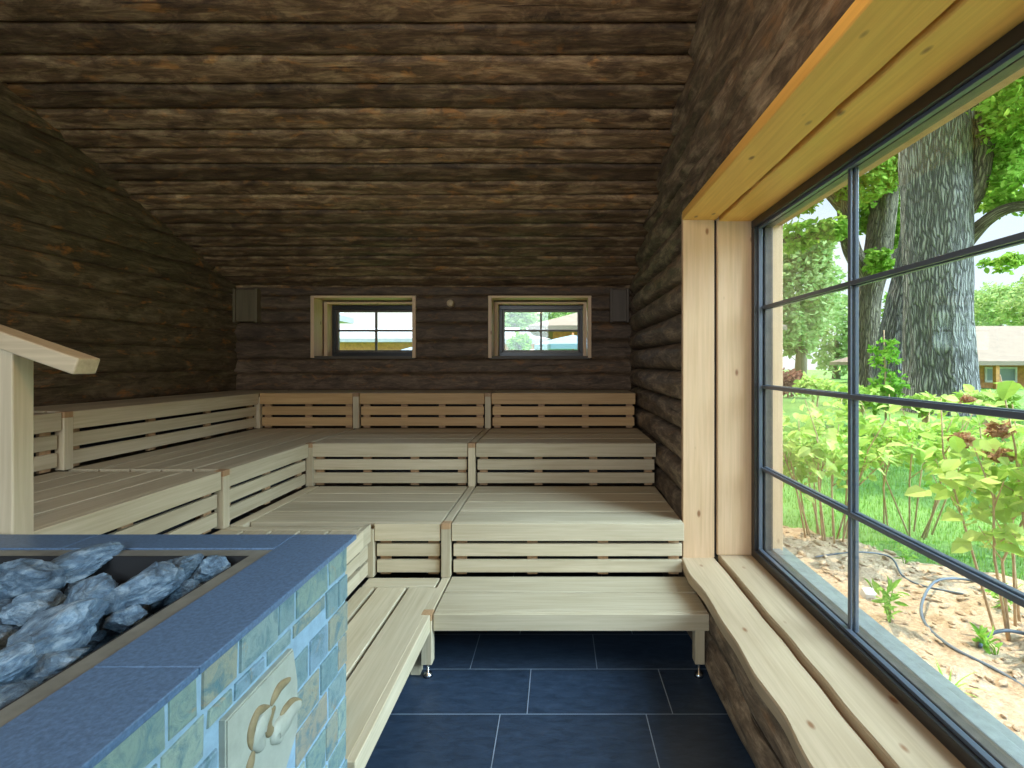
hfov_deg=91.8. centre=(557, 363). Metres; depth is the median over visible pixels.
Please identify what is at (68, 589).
stone
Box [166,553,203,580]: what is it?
stone
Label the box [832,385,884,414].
shrub
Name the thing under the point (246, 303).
air vent
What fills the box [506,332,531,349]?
shrub
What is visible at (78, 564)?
stone
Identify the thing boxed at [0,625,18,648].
stone
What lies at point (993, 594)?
young plant
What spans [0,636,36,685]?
stone
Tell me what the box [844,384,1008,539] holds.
hydrangea
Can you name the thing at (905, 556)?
young plant
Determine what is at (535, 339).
pavilion
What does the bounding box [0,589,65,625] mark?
stone
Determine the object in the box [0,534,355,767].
heater
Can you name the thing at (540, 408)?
backrest
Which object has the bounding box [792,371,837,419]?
shrub
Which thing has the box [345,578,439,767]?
bench
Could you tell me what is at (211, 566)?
stone
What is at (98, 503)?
bench
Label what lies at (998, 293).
tree
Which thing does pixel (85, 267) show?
wall
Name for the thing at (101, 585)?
stone
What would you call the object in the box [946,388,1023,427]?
shrub
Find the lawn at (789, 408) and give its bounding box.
[783,370,1023,580]
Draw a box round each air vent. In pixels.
[233,289,261,322]
[609,289,628,322]
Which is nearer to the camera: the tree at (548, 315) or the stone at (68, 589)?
the stone at (68, 589)
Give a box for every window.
[310,296,416,358]
[488,296,590,358]
[681,0,1023,767]
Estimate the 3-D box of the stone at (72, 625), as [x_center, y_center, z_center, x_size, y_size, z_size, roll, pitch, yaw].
[-0.960,0.505,0.924,0.129,0.090,0.181,0,0,-17]
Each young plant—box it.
[864,576,909,622]
[893,545,918,563]
[969,622,1002,654]
[985,581,1022,611]
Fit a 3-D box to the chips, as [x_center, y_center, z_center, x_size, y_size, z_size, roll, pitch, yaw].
[2.423,1.409,2.603,2.215,0.091,4.424,0,0,0]
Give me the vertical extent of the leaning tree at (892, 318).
6.323 m
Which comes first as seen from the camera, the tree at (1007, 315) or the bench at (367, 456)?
the bench at (367, 456)
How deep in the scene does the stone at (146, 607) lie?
1.20 m
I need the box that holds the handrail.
[0,324,99,533]
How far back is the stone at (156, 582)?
1.06 m
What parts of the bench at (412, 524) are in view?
post, post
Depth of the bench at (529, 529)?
2.68 m
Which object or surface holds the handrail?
on the floor
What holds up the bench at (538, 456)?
on the bench at (529, 529)
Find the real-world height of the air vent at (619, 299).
0.325 m
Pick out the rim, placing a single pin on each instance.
(121, 569)
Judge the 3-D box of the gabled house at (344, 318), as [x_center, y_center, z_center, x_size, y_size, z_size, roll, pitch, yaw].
[-8.960,-0.748,12.700,6.080,4.000,4.600,0,0,0]
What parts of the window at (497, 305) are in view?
sash, frame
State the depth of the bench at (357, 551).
2.54 m
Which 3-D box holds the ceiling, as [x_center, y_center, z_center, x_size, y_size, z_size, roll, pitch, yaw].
[-1.170,-1.772,1.345,4.120,2.152,7.174,0,0,0]
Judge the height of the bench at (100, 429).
0.304 m
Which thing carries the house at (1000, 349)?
on the lawn at (789, 408)
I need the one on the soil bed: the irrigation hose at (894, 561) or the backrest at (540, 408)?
the irrigation hose at (894, 561)
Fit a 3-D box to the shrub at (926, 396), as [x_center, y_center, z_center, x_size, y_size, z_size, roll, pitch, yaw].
[6.321,0.868,8.502,0.941,0.796,0.939,0,0,-38]
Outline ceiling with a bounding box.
[0,0,702,287]
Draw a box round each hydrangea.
[783,366,925,542]
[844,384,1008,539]
[885,375,1023,640]
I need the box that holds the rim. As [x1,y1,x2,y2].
[0,556,247,709]
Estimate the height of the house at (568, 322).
4.300 m
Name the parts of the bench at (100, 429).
post, post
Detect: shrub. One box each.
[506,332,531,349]
[783,368,804,397]
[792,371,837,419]
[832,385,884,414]
[899,391,948,422]
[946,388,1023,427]
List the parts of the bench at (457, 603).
post, leg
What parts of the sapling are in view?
stem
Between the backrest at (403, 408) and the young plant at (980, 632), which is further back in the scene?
the backrest at (403, 408)
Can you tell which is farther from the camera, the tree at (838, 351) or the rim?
the tree at (838, 351)
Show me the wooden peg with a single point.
(450, 303)
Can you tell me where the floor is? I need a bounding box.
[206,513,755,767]
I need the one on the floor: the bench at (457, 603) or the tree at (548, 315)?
the bench at (457, 603)
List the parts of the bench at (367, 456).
post, post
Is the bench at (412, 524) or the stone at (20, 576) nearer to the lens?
the stone at (20, 576)
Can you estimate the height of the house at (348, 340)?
3.150 m
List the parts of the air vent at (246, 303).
rail, rail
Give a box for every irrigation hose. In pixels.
[815,551,964,594]
[919,577,1023,686]
[978,629,1023,648]
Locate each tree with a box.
[505,312,539,329]
[537,312,571,322]
[783,154,899,386]
[783,219,847,377]
[811,292,847,378]
[869,233,902,396]
[880,292,886,323]
[898,75,1023,415]
[974,281,1023,325]
[989,273,1023,325]
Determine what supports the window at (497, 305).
in the wall at (273, 353)
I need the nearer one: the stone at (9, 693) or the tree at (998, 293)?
the stone at (9, 693)
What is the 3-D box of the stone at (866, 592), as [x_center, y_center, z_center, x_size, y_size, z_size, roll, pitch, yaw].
[1.915,1.422,3.052,0.067,0.077,0.074,0,0,0]
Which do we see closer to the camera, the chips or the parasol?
the chips
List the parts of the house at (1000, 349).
porch post, pane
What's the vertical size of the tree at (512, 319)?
6.243 m
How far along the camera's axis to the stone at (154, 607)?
1.14 m
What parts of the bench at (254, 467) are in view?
post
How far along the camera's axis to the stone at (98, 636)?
1.01 m
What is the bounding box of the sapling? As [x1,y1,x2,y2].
[866,330,910,420]
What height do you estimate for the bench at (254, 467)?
0.303 m
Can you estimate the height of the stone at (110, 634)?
0.086 m
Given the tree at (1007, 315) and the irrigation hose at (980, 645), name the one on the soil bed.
the irrigation hose at (980, 645)
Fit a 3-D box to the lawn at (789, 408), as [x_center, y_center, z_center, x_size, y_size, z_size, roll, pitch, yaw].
[10.000,1.252,35.000,140.000,0.460,110.000,0,0,0]
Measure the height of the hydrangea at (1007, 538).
1.380 m
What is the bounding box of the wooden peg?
[447,300,454,306]
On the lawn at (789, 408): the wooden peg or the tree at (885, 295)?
the tree at (885, 295)
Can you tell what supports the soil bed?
on the lawn at (789, 408)
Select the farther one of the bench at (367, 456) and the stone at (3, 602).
the bench at (367, 456)
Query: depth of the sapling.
8.93 m
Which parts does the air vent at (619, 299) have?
rail, rail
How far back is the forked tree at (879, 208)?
14.19 m
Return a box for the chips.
[783,526,1023,730]
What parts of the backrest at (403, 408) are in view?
post, post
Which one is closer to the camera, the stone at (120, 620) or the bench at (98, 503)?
the stone at (120, 620)
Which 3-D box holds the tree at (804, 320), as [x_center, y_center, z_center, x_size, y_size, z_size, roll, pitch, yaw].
[10.810,-2.550,21.995,4.233,7.328,3.533,0,0,-9]
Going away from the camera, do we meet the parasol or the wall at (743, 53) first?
the wall at (743, 53)
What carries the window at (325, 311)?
in the wall at (273, 353)
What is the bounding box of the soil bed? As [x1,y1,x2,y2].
[783,527,1023,739]
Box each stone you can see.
[0,558,65,599]
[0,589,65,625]
[0,599,15,626]
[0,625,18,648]
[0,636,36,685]
[0,679,37,708]
[6,598,109,656]
[13,647,93,684]
[50,541,124,582]
[64,573,115,617]
[64,579,118,595]
[82,618,108,647]
[92,628,128,650]
[102,561,185,614]
[103,603,147,631]
[128,605,152,628]
[148,598,165,613]
[163,579,200,605]
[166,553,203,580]
[190,555,230,583]
[860,587,876,598]
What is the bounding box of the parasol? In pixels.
[534,333,576,349]
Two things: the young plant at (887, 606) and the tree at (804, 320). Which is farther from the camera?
the tree at (804, 320)
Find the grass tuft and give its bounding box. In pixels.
[935,658,1004,700]
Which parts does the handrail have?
post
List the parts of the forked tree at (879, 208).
crown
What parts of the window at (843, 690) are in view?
casing, sill, head casing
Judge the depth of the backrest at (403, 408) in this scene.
4.28 m
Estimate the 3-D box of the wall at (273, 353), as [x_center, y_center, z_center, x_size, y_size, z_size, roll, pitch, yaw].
[-1.195,0.327,4.984,4.310,2.250,0.392,0,0,0]
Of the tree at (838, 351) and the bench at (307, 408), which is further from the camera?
the tree at (838, 351)
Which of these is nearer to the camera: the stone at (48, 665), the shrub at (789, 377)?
the stone at (48, 665)
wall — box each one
[0,81,237,519]
[234,287,636,512]
[628,0,854,767]
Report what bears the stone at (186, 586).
in the heater
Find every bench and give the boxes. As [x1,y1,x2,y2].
[34,390,287,469]
[34,412,61,473]
[34,472,220,534]
[68,428,353,528]
[212,524,370,596]
[229,486,474,577]
[260,390,371,427]
[306,428,490,486]
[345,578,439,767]
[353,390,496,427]
[421,577,708,678]
[452,486,683,573]
[476,428,655,484]
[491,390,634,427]
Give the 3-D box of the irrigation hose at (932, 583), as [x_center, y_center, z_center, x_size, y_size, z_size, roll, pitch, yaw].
[2.231,1.395,2.702,0.411,0.053,1.279,0,0,36]
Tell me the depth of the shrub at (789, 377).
14.80 m
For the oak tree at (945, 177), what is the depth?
10.48 m
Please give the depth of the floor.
2.10 m
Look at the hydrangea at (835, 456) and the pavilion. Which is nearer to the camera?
the hydrangea at (835, 456)
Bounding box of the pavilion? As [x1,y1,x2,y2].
[505,332,550,349]
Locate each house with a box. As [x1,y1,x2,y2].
[340,312,353,323]
[340,327,520,349]
[528,313,786,339]
[830,326,1023,388]
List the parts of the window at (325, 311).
frame, sash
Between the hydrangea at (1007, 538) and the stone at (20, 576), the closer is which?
the stone at (20, 576)
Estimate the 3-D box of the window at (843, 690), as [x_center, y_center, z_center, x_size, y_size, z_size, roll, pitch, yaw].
[0.967,0.135,1.150,0.605,1.965,3.240,0,0,0]
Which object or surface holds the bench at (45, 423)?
on the bench at (98, 503)
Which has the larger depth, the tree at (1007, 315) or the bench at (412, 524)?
the tree at (1007, 315)
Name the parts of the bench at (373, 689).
leg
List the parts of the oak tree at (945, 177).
crown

